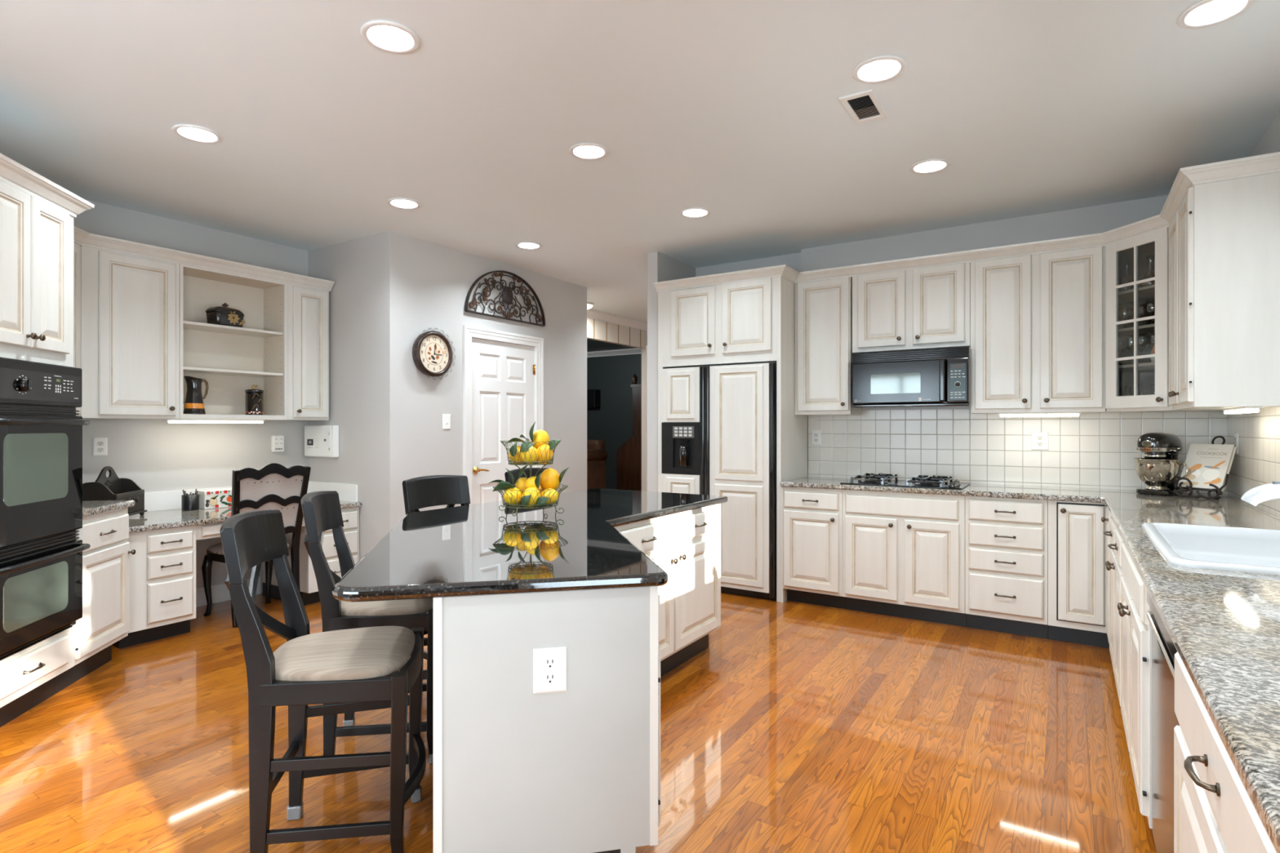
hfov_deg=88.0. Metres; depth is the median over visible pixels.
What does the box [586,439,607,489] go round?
armchair
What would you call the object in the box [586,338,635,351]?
ceiling
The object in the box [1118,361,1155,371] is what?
shelf
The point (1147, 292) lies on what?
shelf
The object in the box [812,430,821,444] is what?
wall outlet
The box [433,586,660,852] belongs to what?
base cabinet
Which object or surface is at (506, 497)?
lemon
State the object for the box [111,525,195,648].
base cabinet
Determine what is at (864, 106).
ceiling vent
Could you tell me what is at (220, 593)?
baseboard
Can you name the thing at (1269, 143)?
wall
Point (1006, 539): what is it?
base cabinet
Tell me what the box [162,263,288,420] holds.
upper cabinet
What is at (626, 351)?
trim
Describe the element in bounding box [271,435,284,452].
wall outlet
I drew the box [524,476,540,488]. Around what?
lemon
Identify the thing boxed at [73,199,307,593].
wall
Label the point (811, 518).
base cabinet
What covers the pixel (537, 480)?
leaf
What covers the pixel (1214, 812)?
base cabinet
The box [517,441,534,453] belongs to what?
leaf
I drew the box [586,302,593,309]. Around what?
ceiling lamp
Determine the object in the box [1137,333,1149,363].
wine glass
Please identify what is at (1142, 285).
decanter
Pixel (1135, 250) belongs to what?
upper cabinet
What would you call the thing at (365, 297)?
wall
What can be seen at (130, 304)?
upper cabinet
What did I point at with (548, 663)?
receptacle
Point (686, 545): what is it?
base cabinet
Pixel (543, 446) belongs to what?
lemon
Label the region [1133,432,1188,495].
stand mixer
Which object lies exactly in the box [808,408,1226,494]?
backsplash
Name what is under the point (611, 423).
wall
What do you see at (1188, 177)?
crown molding
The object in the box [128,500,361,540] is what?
desk
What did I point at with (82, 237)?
crown molding
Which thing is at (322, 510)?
bar stool
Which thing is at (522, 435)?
leaf
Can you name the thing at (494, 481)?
leaf
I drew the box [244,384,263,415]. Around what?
lidded canister
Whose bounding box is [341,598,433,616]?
seat cushion
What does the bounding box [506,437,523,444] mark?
leaf
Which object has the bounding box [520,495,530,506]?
lemon leaf
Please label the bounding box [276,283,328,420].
upper cabinet
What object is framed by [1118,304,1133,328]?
goblet
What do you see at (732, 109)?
ceiling
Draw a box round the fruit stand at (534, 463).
[493,440,568,518]
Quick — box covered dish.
[204,302,245,327]
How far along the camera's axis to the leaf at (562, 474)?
3.03 m
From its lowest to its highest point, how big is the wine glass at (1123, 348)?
0.180 m
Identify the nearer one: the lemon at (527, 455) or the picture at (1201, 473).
the lemon at (527, 455)
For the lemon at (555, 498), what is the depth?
2.97 m
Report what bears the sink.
in the countertop at (1224, 626)
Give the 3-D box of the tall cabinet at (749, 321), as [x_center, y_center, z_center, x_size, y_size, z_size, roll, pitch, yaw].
[0.740,0.090,5.393,1.060,2.410,0.652,0,0,33]
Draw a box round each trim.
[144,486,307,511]
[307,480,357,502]
[586,308,647,331]
[586,347,641,357]
[645,345,647,491]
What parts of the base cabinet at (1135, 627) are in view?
knob, knob, door, door, rail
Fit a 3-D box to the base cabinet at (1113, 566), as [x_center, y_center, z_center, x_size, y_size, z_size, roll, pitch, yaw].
[2.462,0.868,2.937,0.654,0.855,0.865,0,0,33]
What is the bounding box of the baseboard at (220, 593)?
[195,577,260,607]
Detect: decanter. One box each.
[1118,262,1133,292]
[1140,255,1155,287]
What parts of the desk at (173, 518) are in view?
desk apron drawer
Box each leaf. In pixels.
[488,480,504,483]
[493,480,515,491]
[505,467,514,483]
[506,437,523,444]
[509,443,516,459]
[516,465,527,483]
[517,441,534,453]
[519,434,529,441]
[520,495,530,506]
[528,422,535,445]
[534,472,541,489]
[535,496,549,506]
[547,440,560,449]
[558,466,568,488]
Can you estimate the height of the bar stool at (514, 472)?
1.030 m
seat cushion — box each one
[207,542,288,555]
[273,626,415,681]
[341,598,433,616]
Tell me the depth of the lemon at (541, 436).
3.03 m
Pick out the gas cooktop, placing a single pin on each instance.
(880, 479)
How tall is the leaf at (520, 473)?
0.086 m
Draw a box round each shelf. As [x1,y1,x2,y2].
[1118,284,1155,302]
[1118,323,1155,337]
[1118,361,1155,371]
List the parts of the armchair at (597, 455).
backrest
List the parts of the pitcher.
handle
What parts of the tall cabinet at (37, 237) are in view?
door, knob, drawer, handle, knob, door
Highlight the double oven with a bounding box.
[0,356,90,661]
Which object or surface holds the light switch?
attached to the wall at (437, 279)
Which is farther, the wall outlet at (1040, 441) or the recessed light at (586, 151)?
the wall outlet at (1040, 441)
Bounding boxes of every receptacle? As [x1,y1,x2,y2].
[97,441,103,452]
[543,657,556,684]
[813,433,817,441]
[1036,435,1043,446]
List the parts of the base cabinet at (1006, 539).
handle, handle, handle, handle, drawer, drawer, drawer, drawer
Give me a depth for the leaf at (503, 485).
2.94 m
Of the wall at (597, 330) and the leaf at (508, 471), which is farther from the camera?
the wall at (597, 330)
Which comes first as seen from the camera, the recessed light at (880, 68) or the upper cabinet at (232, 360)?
the recessed light at (880, 68)
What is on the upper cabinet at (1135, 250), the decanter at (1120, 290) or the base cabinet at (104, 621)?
the decanter at (1120, 290)
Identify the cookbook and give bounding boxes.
[1177,444,1236,491]
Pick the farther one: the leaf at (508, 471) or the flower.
the flower
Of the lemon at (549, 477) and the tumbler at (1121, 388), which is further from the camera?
the tumbler at (1121, 388)
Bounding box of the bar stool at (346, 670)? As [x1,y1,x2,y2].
[219,509,426,852]
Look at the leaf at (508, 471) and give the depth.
3.02 m
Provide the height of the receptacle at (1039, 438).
0.069 m
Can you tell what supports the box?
on the desk at (173, 518)
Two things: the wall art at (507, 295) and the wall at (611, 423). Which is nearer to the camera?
the wall art at (507, 295)
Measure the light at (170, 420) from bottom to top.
0.027 m
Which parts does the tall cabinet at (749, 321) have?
door, door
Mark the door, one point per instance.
(503, 371)
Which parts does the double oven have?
selector knob, panel, oven door, oven door, control panel, handle, handle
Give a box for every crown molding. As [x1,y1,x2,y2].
[0,152,94,217]
[73,225,334,291]
[653,151,1279,292]
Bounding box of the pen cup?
[181,493,199,511]
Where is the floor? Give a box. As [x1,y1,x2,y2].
[0,592,1156,852]
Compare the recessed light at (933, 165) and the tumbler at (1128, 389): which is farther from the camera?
the tumbler at (1128, 389)
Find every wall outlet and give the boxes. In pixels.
[93,437,107,456]
[271,435,284,452]
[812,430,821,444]
[1031,432,1048,450]
[1234,432,1238,453]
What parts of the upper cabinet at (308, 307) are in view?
door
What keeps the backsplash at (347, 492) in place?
attached to the wall at (365, 297)
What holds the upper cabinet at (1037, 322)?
attached to the wall at (1099, 219)
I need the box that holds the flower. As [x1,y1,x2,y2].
[227,311,245,324]
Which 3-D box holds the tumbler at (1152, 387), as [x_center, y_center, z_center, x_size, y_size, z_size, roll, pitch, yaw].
[2.993,-0.178,3.835,0.076,0.135,0.075,0,0,33]
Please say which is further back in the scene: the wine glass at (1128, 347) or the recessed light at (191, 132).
the wine glass at (1128, 347)
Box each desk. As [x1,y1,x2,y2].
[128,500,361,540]
[617,373,641,490]
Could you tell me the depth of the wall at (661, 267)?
5.52 m
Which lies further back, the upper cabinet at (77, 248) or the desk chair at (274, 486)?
the desk chair at (274, 486)
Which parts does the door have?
lever handle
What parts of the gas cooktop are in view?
burner, glass, burner, control knob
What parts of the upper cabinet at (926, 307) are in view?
door, door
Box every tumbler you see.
[1118,386,1124,396]
[1124,385,1133,395]
[1137,384,1149,395]
[1148,383,1155,395]
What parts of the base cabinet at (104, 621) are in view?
drawer, door, handle, knob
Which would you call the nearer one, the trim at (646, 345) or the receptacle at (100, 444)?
the receptacle at (100, 444)
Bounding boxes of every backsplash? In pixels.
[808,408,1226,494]
[1226,406,1279,517]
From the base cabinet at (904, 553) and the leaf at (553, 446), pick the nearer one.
the leaf at (553, 446)
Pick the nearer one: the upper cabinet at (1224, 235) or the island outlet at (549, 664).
the island outlet at (549, 664)
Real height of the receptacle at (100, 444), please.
0.069 m
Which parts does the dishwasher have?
pocket handle, control panel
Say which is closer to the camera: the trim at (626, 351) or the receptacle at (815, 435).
the receptacle at (815, 435)
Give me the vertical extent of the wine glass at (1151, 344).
0.180 m
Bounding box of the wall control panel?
[304,425,338,457]
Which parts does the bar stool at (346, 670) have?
leg, rail, leg, seat frame, leg, leg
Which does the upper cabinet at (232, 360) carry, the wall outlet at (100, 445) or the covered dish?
the covered dish
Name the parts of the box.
lid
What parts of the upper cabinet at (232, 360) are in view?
shelf, shelf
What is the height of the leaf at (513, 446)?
0.084 m
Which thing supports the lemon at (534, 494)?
in the fruit stand at (534, 463)
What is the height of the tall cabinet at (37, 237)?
2.325 m
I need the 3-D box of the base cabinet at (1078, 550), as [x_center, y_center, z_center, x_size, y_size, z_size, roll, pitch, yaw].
[2.870,0.868,3.799,0.902,0.855,1.016,0,0,33]
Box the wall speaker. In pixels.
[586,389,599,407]
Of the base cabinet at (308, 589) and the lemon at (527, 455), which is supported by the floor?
the base cabinet at (308, 589)
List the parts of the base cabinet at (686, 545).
drawer, handle, door, knob, knob, drawer, door, handle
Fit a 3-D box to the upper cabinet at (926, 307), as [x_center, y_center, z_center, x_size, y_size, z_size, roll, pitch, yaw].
[1.962,-0.829,4.778,0.782,0.572,0.362,0,0,33]
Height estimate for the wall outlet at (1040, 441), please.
0.120 m
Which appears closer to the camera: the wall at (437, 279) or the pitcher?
the pitcher
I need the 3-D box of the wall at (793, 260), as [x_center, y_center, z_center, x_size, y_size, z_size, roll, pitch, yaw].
[0.960,-0.076,5.818,1.030,2.743,0.100,0,0,33]
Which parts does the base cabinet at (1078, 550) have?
knob, door, knob, door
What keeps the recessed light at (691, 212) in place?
in the ceiling at (732, 109)
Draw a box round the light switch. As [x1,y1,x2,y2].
[442,413,450,429]
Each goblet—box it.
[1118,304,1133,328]
[1137,302,1148,324]
[1140,319,1151,324]
[1142,298,1155,324]
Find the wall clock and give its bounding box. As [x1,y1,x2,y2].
[412,327,455,379]
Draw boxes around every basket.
[493,484,568,508]
[499,440,560,465]
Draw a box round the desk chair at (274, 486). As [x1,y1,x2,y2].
[201,462,311,627]
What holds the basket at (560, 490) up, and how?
on the fruit stand at (534, 463)
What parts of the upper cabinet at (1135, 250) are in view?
glass door, frame, knob, panel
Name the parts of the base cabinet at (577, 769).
drawer, door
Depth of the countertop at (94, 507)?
3.50 m
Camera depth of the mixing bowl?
3.89 m
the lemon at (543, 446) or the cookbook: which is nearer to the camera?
the lemon at (543, 446)
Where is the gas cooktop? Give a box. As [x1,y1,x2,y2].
[840,472,970,489]
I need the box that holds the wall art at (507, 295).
[464,270,545,326]
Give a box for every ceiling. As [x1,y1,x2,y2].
[0,0,1279,323]
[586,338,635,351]
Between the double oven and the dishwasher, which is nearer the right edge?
the dishwasher
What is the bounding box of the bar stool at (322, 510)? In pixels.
[301,490,433,764]
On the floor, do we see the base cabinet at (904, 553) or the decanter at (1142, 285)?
the base cabinet at (904, 553)
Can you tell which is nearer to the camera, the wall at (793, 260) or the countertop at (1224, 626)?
the countertop at (1224, 626)
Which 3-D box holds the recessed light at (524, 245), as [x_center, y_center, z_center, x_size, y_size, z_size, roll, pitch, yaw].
[-0.888,-1.491,5.287,0.208,0.104,0.208,0,0,33]
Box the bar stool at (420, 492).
[402,475,470,659]
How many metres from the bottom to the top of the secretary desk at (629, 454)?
2.150 m
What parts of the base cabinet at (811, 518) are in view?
panel, handle, drawer, door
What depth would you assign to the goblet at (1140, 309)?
3.92 m
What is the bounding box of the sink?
[1141,522,1279,575]
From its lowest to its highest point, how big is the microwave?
0.394 m
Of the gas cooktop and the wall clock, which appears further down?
the gas cooktop
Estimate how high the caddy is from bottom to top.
0.330 m
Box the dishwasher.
[1146,590,1179,852]
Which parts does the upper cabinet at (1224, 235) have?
door, knob, door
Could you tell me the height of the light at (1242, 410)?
0.027 m
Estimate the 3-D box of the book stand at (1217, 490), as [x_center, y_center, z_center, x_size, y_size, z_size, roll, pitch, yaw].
[3.219,0.229,3.741,0.254,0.352,0.218,0,0,2]
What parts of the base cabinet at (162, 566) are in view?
drawer, drawer, drawer, handle, handle, handle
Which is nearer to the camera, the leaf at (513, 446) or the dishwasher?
the dishwasher
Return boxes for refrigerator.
[662,361,776,600]
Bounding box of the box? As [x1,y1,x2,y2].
[197,488,231,509]
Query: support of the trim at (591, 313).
attached to the wall at (597, 330)
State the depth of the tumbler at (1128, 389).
3.97 m
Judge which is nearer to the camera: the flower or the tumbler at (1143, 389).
the tumbler at (1143, 389)
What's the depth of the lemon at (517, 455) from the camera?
2.98 m
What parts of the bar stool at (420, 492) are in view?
rail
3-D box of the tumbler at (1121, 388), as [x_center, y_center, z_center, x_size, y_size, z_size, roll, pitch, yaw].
[2.962,-0.178,4.072,0.076,0.135,0.075,0,0,33]
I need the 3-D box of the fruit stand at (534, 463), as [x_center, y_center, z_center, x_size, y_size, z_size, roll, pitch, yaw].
[-0.499,0.235,3.030,0.342,0.340,0.340,0,0,9]
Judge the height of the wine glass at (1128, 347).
0.180 m
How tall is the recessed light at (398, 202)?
0.104 m
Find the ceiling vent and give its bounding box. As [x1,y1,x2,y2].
[838,88,888,124]
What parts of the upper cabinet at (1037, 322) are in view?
door, knob, door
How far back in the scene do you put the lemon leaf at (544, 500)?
2.92 m
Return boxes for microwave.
[852,346,970,408]
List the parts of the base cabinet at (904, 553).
door, door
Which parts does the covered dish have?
lid, dish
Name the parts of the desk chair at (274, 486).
leg, leg, seat frame, rail, leg, panel, crest rail, rail, leg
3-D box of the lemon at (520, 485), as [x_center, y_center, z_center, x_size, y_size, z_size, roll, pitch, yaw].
[-0.533,0.281,3.063,0.083,0.090,0.078,0,0,-14]
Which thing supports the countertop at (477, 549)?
on the base cabinet at (577, 769)
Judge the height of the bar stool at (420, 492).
1.030 m
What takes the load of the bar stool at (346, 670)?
on the floor
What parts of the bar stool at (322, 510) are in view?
rail, leg, leg, seat frame, leg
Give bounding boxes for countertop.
[82,500,134,517]
[332,488,728,602]
[780,476,1279,852]
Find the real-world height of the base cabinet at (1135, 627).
0.855 m
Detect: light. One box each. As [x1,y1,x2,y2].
[165,418,265,423]
[172,124,222,143]
[360,20,420,53]
[386,197,421,208]
[515,241,542,248]
[568,142,608,159]
[680,207,710,217]
[852,54,906,83]
[909,158,950,173]
[998,412,1080,417]
[1177,0,1255,28]
[1222,406,1262,413]
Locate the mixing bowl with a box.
[1133,457,1188,489]
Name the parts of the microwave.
door, handle, control panel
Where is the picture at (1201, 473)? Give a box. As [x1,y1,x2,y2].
[1182,460,1226,485]
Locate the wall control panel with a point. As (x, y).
(320, 441)
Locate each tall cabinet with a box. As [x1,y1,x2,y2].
[0,180,73,727]
[657,276,807,602]
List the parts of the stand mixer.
speed lever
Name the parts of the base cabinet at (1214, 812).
door, handle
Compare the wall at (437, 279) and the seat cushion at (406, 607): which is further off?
the wall at (437, 279)
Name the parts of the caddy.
panel, panel, panel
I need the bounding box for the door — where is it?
[462,324,543,504]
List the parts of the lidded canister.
lid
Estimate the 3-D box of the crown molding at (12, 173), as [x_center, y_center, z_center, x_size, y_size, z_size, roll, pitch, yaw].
[-2.921,-1.058,2.844,0.608,0.083,0.776,0,0,-12]
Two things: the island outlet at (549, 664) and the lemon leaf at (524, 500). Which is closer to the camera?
the island outlet at (549, 664)
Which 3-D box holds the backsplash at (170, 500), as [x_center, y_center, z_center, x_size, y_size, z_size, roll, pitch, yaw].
[-3.181,0.514,4.762,0.017,0.130,1.660,0,0,33]
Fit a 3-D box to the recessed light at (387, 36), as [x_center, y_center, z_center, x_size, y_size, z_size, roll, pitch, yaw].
[-0.926,-1.491,2.461,0.208,0.104,0.208,0,0,33]
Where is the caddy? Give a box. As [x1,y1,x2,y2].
[82,466,147,515]
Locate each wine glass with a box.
[1118,336,1126,365]
[1124,334,1133,364]
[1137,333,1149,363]
[1148,331,1154,346]
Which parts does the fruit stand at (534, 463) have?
stem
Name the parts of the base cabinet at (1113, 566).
handle, knob, knob, handle, drawer, door, drawer, door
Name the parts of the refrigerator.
freezer door, water spout, door, trim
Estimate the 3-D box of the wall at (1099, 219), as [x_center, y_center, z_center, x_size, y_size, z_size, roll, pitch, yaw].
[2.530,-0.076,4.729,2.790,2.743,0.150,0,0,33]
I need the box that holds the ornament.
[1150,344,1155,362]
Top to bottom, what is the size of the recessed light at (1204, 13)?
0.104 m
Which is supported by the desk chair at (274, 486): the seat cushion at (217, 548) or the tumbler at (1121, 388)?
the seat cushion at (217, 548)
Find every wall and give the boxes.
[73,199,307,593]
[307,230,401,560]
[401,233,581,519]
[581,285,586,489]
[586,317,647,491]
[586,353,641,488]
[647,251,695,492]
[695,252,800,276]
[800,195,1168,476]
[1248,111,1279,156]
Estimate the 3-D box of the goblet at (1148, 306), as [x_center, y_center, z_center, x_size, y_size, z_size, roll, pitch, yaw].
[2.972,-0.663,3.837,0.092,0.145,0.091,0,0,33]
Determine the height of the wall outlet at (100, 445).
0.118 m
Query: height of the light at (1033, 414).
0.027 m
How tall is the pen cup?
0.104 m
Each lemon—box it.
[503,487,522,504]
[508,445,523,463]
[515,477,527,493]
[520,446,538,463]
[521,487,540,507]
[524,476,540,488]
[531,429,549,449]
[536,444,553,463]
[539,467,559,489]
[540,488,558,505]
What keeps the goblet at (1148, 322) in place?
on the upper cabinet at (1135, 250)
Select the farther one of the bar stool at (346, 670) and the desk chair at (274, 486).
the desk chair at (274, 486)
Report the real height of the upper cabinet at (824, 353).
1.025 m
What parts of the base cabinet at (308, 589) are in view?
drawer, drawer, drawer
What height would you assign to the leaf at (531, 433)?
0.117 m
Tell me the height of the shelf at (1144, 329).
0.016 m
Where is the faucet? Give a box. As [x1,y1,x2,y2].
[1240,481,1279,506]
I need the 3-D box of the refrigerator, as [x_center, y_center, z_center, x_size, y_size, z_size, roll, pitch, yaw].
[0.746,0.407,5.390,0.970,1.775,0.691,0,0,33]
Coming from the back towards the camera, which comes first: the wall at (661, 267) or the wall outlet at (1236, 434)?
the wall at (661, 267)
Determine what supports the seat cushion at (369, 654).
on the bar stool at (346, 670)
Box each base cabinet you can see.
[54,507,135,693]
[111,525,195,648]
[262,506,359,605]
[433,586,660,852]
[614,503,720,676]
[781,486,845,608]
[842,489,966,626]
[964,496,1048,639]
[1048,500,1111,648]
[1102,517,1123,706]
[1116,542,1151,828]
[1173,651,1276,852]
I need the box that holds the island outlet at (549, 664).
[533,646,566,693]
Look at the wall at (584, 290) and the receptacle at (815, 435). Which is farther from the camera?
the wall at (584, 290)
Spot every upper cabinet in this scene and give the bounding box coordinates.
[73,242,80,416]
[80,244,179,419]
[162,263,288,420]
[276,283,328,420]
[795,276,861,415]
[852,262,970,352]
[970,245,1105,413]
[1104,226,1224,413]
[1168,172,1279,409]
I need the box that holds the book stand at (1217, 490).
[1173,435,1228,499]
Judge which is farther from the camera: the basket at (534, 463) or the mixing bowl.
the mixing bowl
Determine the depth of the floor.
2.65 m
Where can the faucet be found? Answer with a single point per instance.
(1254, 496)
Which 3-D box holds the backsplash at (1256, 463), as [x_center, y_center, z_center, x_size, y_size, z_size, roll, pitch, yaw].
[2.336,0.155,2.118,0.012,0.520,4.432,0,0,33]
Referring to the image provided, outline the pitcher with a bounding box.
[183,376,208,414]
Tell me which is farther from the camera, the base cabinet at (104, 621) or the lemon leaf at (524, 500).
the base cabinet at (104, 621)

